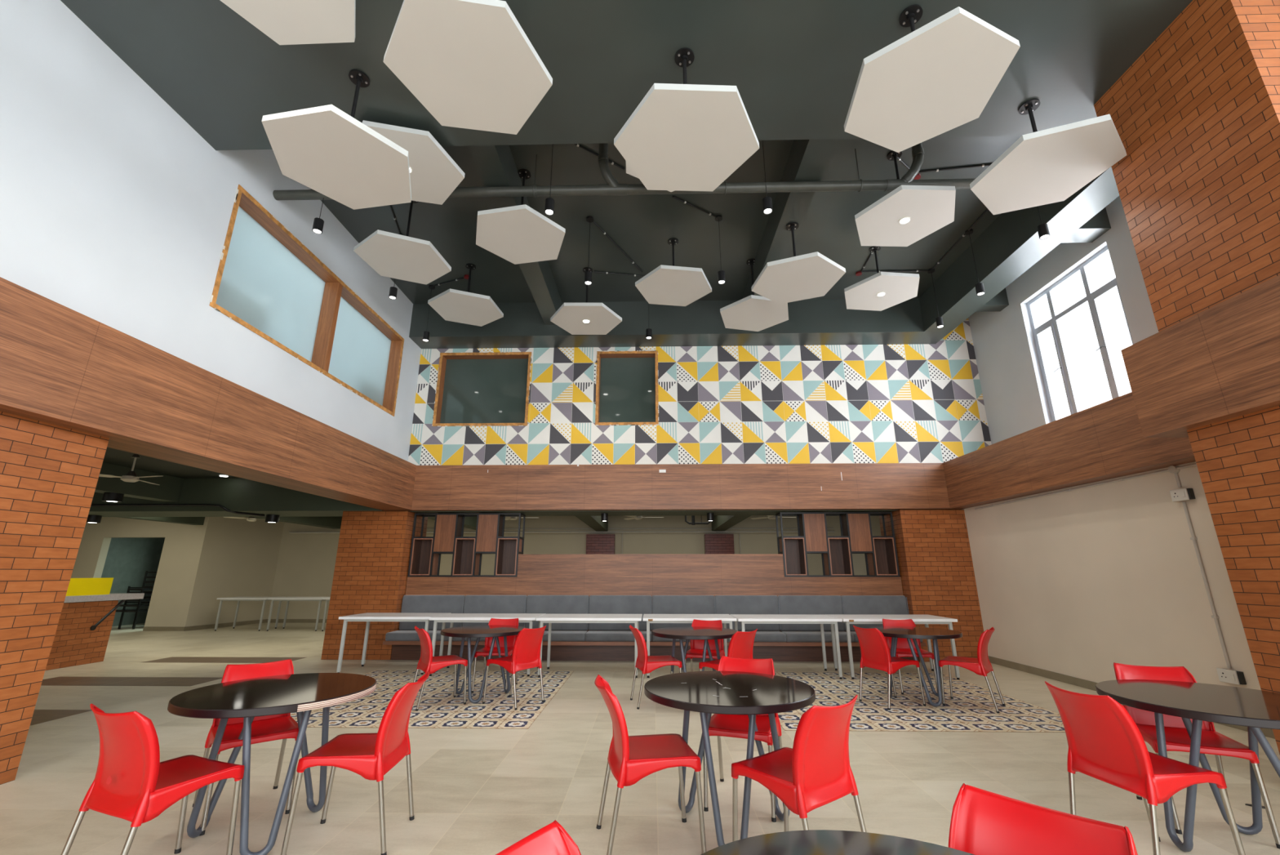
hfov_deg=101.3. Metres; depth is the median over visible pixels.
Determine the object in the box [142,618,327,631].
baseboard
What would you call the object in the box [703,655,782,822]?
dining chair
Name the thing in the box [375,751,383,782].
socket
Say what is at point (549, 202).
pendant lamp
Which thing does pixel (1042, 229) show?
pendant lamp
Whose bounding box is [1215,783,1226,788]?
socket
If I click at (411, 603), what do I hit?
cushion
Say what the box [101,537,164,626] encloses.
wall
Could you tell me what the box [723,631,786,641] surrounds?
seat cushion
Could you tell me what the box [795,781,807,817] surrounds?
socket
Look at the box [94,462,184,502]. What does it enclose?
ceiling beam
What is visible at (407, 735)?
socket
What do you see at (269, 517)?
recessed light
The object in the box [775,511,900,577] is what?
shelf unit
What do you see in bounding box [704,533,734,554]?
brick pillar
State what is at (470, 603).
cushion
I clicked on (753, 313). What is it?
panel
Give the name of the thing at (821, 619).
table
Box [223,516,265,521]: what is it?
ceiling fan
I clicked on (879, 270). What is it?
conduit
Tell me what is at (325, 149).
panel
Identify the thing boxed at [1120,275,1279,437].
beam
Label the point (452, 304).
panel
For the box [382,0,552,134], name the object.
panel
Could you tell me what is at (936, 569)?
brick pillar
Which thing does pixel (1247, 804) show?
scrap
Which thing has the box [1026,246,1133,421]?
window
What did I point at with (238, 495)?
ceiling beam
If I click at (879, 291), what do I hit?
panel
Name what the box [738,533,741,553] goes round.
conduit
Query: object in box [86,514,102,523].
recessed light
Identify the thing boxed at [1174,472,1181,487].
conduit
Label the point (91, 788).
socket
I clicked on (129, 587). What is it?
chair
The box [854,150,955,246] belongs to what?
panel
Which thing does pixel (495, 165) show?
ceiling beam
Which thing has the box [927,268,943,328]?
pendant lamp
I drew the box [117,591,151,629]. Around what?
chair
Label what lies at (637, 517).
ceiling fan
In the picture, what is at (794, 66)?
ceiling
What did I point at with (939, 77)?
panel
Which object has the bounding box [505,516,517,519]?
ceiling fan
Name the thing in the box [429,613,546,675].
table
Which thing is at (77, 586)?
screen
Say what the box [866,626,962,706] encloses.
round table
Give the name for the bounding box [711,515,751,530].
ceiling beam
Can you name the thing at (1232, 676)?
switch
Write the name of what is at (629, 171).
panel
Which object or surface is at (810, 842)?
round table
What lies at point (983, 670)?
socket
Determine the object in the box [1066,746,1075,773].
socket
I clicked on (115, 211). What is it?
wall
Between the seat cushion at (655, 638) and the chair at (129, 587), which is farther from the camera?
the chair at (129, 587)
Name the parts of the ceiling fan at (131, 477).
blade, motor, rod, blade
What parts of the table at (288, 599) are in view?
leg, leg, leg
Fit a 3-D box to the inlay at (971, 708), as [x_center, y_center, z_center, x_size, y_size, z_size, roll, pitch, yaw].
[2.882,3.208,6.299,3.000,0.004,3.000,0,-15,1]
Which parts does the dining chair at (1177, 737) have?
backrest, leg, seat, leg, leg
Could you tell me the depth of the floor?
3.77 m
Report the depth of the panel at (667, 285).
7.90 m
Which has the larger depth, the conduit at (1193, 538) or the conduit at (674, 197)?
the conduit at (674, 197)
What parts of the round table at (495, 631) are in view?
hairpin leg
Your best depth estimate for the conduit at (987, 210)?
8.11 m
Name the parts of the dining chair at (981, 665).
leg, leg, seat, backrest, leg, leg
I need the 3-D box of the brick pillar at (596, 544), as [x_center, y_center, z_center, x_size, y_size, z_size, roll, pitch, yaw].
[-1.169,4.403,15.359,0.840,2.510,0.250,0,-15,1]
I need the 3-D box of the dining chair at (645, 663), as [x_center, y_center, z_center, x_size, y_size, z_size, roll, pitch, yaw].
[0.166,2.705,6.008,0.579,0.821,0.457,3,-16,-11]
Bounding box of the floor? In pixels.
[0,622,1279,854]
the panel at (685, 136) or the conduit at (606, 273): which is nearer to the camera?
the panel at (685, 136)
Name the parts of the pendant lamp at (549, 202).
cord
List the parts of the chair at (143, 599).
seat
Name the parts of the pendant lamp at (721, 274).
cord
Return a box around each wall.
[0,0,421,461]
[71,515,880,626]
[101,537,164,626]
[408,317,991,465]
[962,195,1261,689]
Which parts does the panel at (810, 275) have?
rod, panel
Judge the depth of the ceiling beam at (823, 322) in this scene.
9.92 m
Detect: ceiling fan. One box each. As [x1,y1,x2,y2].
[98,453,159,484]
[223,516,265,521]
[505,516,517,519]
[623,515,663,519]
[751,515,795,519]
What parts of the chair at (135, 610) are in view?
leg, leg, seat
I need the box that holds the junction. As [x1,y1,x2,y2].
[1168,465,1180,473]
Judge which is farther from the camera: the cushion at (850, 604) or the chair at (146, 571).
the chair at (146, 571)
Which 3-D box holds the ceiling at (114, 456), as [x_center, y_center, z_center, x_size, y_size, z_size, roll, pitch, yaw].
[-4.856,-0.046,6.495,24.800,0.200,20.270,0,-15,1]
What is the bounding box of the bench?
[382,595,926,661]
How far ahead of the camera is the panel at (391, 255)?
6.90 m
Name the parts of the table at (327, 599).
leg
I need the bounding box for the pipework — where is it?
[684,515,711,524]
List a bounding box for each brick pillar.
[0,411,109,784]
[320,511,427,659]
[586,533,615,554]
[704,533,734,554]
[879,509,983,662]
[1093,0,1279,754]
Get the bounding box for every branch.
[598,142,618,186]
[901,142,924,182]
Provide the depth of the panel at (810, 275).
6.81 m
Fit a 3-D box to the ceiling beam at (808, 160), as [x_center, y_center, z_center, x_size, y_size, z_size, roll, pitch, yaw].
[2.031,-2.795,7.699,0.310,0.480,4.550,0,-15,1]
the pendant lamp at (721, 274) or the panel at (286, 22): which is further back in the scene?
the pendant lamp at (721, 274)
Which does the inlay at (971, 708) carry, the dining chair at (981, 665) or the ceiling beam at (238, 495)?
the dining chair at (981, 665)
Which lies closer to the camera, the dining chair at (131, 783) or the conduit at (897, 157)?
the dining chair at (131, 783)
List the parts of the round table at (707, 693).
hairpin leg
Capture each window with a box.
[209,184,404,416]
[431,351,532,426]
[595,350,658,425]
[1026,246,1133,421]
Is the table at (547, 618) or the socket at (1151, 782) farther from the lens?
the table at (547, 618)
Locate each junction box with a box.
[855,271,862,275]
[913,173,920,179]
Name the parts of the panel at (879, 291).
rod, panel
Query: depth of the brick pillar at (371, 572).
9.21 m
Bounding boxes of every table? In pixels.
[167,672,376,854]
[214,596,281,631]
[266,596,330,631]
[321,597,329,631]
[336,612,450,674]
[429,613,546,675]
[440,624,528,702]
[535,613,642,677]
[642,613,736,677]
[644,671,815,846]
[652,626,737,673]
[701,829,974,854]
[729,613,842,679]
[825,613,959,679]
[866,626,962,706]
[1095,679,1279,852]
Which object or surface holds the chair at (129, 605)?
on the chair at (135, 610)
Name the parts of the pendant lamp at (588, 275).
cord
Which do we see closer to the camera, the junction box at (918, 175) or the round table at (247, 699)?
the round table at (247, 699)
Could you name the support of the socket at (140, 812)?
attached to the dining chair at (131, 783)
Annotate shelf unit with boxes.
[408,512,525,576]
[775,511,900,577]
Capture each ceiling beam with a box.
[88,478,384,516]
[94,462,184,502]
[118,516,204,524]
[255,515,342,528]
[408,297,950,348]
[410,509,898,515]
[427,516,476,529]
[466,145,561,324]
[575,515,608,531]
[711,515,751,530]
[742,138,838,298]
[919,166,1119,331]
[975,287,1008,311]
[1062,207,1111,242]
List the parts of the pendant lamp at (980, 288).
cord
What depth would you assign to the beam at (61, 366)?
4.71 m
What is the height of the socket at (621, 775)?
0.159 m
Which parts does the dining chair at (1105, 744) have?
leg, backrest, leg, leg, seat, leg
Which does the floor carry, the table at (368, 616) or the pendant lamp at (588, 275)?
the table at (368, 616)
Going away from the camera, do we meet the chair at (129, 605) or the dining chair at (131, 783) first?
the dining chair at (131, 783)
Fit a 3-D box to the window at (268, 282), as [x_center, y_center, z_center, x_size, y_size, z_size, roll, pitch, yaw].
[-4.519,-1.445,7.573,0.242,1.509,4.040,0,-15,1]
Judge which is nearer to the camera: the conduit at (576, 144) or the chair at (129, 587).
the conduit at (576, 144)
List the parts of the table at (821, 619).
leg, leg, leg, leg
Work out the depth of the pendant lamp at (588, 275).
7.38 m
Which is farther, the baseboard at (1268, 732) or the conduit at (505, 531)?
the conduit at (505, 531)
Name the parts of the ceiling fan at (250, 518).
blade, motor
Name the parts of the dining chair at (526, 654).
leg, seat, leg, leg, backrest, leg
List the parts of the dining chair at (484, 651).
leg, leg, seat, backrest, leg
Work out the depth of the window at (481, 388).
10.37 m
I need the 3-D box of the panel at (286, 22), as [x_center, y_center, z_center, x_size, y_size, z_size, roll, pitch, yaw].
[-2.534,-3.271,3.631,1.190,0.325,1.040,0,-15,1]
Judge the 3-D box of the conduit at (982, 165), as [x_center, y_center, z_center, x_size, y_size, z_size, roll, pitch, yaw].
[4.045,-3.299,6.684,0.977,0.035,0.035,-2,-16,8]
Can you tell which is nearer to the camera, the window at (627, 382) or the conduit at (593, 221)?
the conduit at (593, 221)
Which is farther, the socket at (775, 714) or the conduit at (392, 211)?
the conduit at (392, 211)
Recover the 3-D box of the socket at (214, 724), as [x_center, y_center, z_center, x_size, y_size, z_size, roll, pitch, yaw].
[-2.752,1.965,3.370,0.040,0.159,0.050,13,-20,-40]
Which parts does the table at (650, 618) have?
leg, leg, leg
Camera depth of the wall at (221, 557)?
15.37 m
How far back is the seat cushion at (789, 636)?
8.54 m
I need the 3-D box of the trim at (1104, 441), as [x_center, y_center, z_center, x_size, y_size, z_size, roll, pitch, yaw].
[5.984,0.197,6.312,1.220,0.815,6.650,0,-15,1]
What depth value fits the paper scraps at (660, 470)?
9.52 m
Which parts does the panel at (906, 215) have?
rod, panel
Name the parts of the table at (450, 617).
leg, leg, leg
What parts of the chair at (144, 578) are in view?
leg, leg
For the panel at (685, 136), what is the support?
hanging from the ceiling at (794, 66)
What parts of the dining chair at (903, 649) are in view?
leg, backrest, seat, leg, leg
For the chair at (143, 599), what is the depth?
13.81 m
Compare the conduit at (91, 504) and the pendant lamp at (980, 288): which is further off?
the conduit at (91, 504)
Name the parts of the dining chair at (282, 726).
leg, leg, seat, backrest, leg, leg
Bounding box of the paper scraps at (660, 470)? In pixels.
[487,463,842,490]
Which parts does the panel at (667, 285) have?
rod, panel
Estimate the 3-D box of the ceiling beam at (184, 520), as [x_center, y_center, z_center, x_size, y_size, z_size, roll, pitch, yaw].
[-11.691,1.897,12.303,0.250,0.480,3.380,0,-15,1]
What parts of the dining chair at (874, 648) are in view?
leg, backrest, leg, seat, leg, leg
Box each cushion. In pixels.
[399,595,465,630]
[453,636,484,640]
[462,595,527,626]
[524,595,589,630]
[542,631,587,640]
[585,631,651,641]
[588,595,651,630]
[652,595,715,630]
[652,635,690,641]
[715,595,780,631]
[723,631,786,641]
[777,595,844,631]
[782,631,854,641]
[840,595,908,631]
[849,631,922,642]
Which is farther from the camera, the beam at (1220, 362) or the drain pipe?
the drain pipe
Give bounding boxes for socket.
[78,778,94,811]
[130,788,150,826]
[204,720,216,747]
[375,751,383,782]
[406,732,410,755]
[425,660,430,672]
[511,660,515,673]
[617,756,626,787]
[642,660,646,674]
[774,713,782,736]
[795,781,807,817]
[848,765,858,795]
[887,660,891,674]
[980,662,986,675]
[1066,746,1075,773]
[1145,772,1157,805]
[1169,488,1195,502]
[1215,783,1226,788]
[1216,667,1246,684]
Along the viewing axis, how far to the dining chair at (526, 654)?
5.92 m
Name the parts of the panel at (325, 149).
rod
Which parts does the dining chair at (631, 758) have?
leg, backrest, leg, seat, leg, leg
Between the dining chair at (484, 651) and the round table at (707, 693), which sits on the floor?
the round table at (707, 693)
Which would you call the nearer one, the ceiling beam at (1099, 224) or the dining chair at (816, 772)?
the dining chair at (816, 772)
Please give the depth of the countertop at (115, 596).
8.71 m
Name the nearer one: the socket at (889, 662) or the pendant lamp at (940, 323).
the socket at (889, 662)
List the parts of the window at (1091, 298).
sash, sash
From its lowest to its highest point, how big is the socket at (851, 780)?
0.159 m
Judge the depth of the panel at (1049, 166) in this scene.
4.72 m
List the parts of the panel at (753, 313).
rod, panel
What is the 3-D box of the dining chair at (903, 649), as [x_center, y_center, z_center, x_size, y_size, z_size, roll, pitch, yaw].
[3.402,2.885,6.671,0.457,0.821,0.579,-2,-16,7]
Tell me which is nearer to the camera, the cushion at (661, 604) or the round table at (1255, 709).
the round table at (1255, 709)
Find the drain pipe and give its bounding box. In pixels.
[272,148,974,199]
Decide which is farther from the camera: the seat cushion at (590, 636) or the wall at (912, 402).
the wall at (912, 402)
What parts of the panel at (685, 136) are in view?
rod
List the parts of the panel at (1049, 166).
rod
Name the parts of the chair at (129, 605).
leg, seat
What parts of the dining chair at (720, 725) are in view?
leg, leg, seat, backrest, leg, leg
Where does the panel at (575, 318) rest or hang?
hanging from the ceiling at (642, 226)
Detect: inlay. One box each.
[290,670,573,728]
[774,671,1065,732]
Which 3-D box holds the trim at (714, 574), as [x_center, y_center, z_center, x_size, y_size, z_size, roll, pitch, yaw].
[0.207,3.125,9.260,8.780,1.735,0.080,0,-15,1]
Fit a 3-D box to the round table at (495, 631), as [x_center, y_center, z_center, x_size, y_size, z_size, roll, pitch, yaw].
[-1.884,2.816,6.298,1.020,0.750,1.020,11,-19,-34]
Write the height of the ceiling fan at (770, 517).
0.475 m
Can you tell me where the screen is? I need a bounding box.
[66,577,113,595]
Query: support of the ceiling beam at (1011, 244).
attached to the ceiling at (642, 226)
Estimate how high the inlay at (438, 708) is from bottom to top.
0.004 m
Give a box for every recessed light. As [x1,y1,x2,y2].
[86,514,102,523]
[102,492,124,502]
[265,514,279,522]
[600,512,608,520]
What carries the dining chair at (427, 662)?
on the inlay at (438, 708)
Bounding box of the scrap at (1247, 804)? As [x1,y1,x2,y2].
[1244,803,1265,808]
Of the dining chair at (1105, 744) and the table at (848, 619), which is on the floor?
the dining chair at (1105, 744)
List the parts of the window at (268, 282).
pane, pane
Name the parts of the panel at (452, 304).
panel, rod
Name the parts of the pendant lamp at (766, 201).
cord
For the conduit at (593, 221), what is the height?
0.035 m
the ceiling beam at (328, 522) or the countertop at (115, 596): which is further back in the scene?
the ceiling beam at (328, 522)
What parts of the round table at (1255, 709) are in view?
hairpin leg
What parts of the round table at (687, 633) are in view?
hairpin leg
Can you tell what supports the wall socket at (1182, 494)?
attached to the wall at (1078, 583)
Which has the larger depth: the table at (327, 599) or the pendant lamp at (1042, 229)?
the table at (327, 599)
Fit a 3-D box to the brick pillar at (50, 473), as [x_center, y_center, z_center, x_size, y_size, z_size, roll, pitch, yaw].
[-4.877,0.905,2.644,0.820,2.500,2.950,0,-15,1]
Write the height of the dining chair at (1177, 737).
0.821 m
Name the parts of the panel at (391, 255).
panel, rod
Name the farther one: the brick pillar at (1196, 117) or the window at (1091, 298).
the window at (1091, 298)
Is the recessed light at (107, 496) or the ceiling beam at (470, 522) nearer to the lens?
the recessed light at (107, 496)
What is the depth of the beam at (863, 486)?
9.44 m
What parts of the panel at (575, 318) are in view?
panel, rod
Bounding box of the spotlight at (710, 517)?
[706,512,714,520]
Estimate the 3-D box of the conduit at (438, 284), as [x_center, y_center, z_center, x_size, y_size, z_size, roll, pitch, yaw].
[-3.423,-2.572,9.320,0.719,0.035,0.035,-6,-17,22]
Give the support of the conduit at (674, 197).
attached to the ceiling at (642, 226)
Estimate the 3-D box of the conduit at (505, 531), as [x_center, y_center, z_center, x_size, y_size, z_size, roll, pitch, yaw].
[-2.429,3.135,15.744,16.400,0.060,0.060,0,-15,1]
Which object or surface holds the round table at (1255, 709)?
on the floor
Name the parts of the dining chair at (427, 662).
leg, leg, backrest, seat, leg, leg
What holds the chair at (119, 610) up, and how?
on the floor
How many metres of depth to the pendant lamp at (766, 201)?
5.90 m
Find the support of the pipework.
hanging from the ceiling at (114, 456)
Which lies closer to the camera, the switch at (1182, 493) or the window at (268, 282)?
the switch at (1182, 493)
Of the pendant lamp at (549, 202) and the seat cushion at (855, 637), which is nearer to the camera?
the pendant lamp at (549, 202)
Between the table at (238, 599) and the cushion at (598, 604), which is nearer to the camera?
the cushion at (598, 604)
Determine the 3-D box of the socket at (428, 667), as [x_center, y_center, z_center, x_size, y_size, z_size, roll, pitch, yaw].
[-2.312,2.611,5.726,0.050,0.159,0.039,10,-18,-32]
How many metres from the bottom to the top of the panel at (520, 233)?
0.969 m
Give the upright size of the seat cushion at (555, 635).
0.124 m
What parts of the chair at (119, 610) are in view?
seat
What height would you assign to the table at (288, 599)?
0.790 m
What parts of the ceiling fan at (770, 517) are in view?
blade, motor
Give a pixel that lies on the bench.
(796, 642)
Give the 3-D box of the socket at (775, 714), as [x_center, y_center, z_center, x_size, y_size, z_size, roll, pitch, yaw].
[0.948,2.031,3.612,0.039,0.159,0.050,-6,-16,20]
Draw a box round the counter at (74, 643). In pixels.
[45,600,118,670]
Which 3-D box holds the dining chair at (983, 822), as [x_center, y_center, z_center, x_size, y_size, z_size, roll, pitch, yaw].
[0.885,1.368,1.155,0.579,0.821,0.457,13,-20,-39]
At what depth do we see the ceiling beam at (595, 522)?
13.35 m
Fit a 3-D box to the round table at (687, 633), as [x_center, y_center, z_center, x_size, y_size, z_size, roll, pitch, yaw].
[0.652,2.774,6.133,1.020,0.750,1.020,5,-16,-18]
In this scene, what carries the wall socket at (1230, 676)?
attached to the wall at (1078, 583)
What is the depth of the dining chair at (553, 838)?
1.28 m
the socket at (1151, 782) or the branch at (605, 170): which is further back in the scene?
the branch at (605, 170)
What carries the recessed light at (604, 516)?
attached to the ceiling beam at (573, 513)
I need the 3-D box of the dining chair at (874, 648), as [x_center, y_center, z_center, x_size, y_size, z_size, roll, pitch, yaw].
[2.805,2.695,5.983,0.579,0.821,0.457,5,-16,-19]
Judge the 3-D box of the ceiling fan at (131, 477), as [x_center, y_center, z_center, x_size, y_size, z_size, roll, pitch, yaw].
[-7.328,0.607,7.727,1.048,0.405,1.046,0,-15,1]
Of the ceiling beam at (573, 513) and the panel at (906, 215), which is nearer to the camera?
the panel at (906, 215)
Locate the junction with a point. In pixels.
(1172, 468)
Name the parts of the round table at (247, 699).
hairpin leg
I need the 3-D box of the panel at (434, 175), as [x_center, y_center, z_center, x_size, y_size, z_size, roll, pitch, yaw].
[-2.490,-3.149,5.697,1.154,0.841,1.145,0,-15,1]
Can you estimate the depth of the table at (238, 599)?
13.35 m
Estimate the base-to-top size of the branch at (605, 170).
0.573 m
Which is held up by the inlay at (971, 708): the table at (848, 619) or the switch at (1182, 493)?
the table at (848, 619)
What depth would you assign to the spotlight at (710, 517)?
9.81 m
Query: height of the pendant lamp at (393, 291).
1.060 m
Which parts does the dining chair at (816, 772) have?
leg, seat, leg, leg, backrest, leg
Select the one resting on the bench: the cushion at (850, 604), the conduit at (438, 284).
the cushion at (850, 604)
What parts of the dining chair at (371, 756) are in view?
leg, leg, seat, leg, backrest, leg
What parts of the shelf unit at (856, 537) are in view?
door, door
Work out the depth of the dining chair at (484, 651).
6.94 m
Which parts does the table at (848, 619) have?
leg, leg, leg, leg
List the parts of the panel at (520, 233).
panel, rod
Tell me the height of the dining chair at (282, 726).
0.821 m
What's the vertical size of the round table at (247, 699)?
0.750 m
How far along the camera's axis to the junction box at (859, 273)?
9.02 m
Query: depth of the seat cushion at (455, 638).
8.66 m
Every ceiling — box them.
[60,0,1192,150]
[102,447,241,478]
[310,135,1021,303]
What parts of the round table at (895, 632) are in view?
hairpin leg, hairpin leg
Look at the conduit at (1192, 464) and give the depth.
6.49 m
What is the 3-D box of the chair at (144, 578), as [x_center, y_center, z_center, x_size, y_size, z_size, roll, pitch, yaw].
[-13.283,4.434,14.000,0.412,0.920,0.425,0,-15,1]
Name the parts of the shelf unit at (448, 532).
door, door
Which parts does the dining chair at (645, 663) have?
leg, backrest, leg, seat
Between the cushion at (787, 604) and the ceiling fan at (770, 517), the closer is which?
the cushion at (787, 604)
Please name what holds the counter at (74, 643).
on the floor
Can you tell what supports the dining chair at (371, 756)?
on the floor
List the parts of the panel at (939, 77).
rod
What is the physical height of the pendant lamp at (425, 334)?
1.060 m
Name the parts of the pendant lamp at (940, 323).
cord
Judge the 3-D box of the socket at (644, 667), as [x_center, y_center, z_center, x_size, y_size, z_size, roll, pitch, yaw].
[0.048,2.630,5.785,0.050,0.159,0.040,3,-16,-11]
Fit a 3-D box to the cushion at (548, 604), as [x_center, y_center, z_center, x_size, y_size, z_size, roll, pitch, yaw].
[-1.442,3.229,9.161,1.086,0.578,0.106,0,-15,1]
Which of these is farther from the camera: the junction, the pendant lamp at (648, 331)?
the pendant lamp at (648, 331)
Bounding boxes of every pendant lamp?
[311,197,324,234]
[388,233,404,299]
[422,284,435,342]
[544,144,554,215]
[584,215,593,284]
[645,302,652,339]
[715,214,725,284]
[762,141,772,214]
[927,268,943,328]
[964,228,985,295]
[1036,206,1049,239]
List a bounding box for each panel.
[220,0,355,44]
[261,69,411,209]
[353,200,451,284]
[361,120,465,204]
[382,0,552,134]
[427,262,503,326]
[475,168,565,264]
[550,266,622,334]
[613,47,759,191]
[626,161,675,191]
[635,237,711,306]
[720,258,788,331]
[751,222,845,303]
[844,4,1020,152]
[844,245,919,311]
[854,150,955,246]
[969,98,1126,214]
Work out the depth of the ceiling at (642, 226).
7.82 m
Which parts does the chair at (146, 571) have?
seat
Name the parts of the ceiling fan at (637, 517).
motor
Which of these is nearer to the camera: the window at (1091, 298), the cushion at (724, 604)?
the window at (1091, 298)
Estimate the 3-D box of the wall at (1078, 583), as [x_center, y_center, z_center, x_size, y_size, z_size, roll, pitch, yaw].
[6.055,-0.925,3.325,0.970,6.390,14.200,0,-15,1]
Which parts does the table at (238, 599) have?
leg, leg, leg, leg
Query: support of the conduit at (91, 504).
attached to the ceiling beam at (238, 495)
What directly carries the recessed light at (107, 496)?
attached to the ceiling beam at (169, 489)
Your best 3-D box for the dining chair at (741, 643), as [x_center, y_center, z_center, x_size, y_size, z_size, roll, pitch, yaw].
[0.992,2.637,5.763,0.457,0.821,0.579,14,-21,-42]
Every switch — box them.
[1180,491,1185,497]
[1229,673,1235,680]
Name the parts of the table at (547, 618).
leg, leg, leg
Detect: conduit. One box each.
[90,503,265,516]
[288,530,835,533]
[389,204,400,234]
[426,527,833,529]
[432,277,463,286]
[573,143,624,169]
[592,220,642,272]
[594,271,644,276]
[672,195,715,217]
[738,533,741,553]
[860,245,876,271]
[861,270,928,272]
[893,153,910,169]
[918,164,991,173]
[932,208,988,269]
[974,463,1196,510]
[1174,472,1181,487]
[1182,501,1231,667]
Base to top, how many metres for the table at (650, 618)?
0.790 m
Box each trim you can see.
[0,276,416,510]
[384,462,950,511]
[405,553,902,637]
[942,391,1195,509]
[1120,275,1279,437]
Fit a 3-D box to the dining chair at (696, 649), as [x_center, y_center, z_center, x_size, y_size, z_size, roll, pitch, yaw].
[0.820,2.869,6.604,0.457,0.821,0.579,-5,-16,16]
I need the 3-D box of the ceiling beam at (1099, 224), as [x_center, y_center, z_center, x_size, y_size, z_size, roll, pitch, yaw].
[6.038,-2.890,7.354,0.720,0.480,0.320,0,-15,1]
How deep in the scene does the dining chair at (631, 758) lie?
2.84 m
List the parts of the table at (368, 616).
leg, leg, leg, leg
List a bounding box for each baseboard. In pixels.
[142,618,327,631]
[987,655,1275,738]
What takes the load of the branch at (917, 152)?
attached to the drain pipe
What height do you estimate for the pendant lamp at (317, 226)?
1.060 m
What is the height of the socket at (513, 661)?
0.159 m
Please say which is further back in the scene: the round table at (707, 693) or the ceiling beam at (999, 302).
the ceiling beam at (999, 302)
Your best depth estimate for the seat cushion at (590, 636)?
8.62 m
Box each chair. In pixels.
[60,703,244,854]
[115,591,141,628]
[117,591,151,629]
[119,586,142,615]
[120,582,153,617]
[120,586,153,623]
[122,575,155,612]
[123,570,156,607]
[192,658,298,835]
[280,671,429,854]
[413,626,467,711]
[471,617,518,693]
[482,625,546,710]
[495,819,581,854]
[594,674,706,854]
[629,624,682,709]
[684,618,724,671]
[698,628,757,671]
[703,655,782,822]
[731,694,866,841]
[853,625,926,710]
[882,617,937,694]
[938,626,1005,713]
[948,782,1137,854]
[1044,680,1245,854]
[1113,662,1279,848]
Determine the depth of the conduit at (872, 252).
8.64 m
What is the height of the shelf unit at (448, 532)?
1.135 m
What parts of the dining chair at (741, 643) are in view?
seat, backrest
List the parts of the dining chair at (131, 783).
leg, backrest, leg, leg, seat, leg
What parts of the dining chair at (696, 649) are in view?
leg, seat, backrest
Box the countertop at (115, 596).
[63,592,144,630]

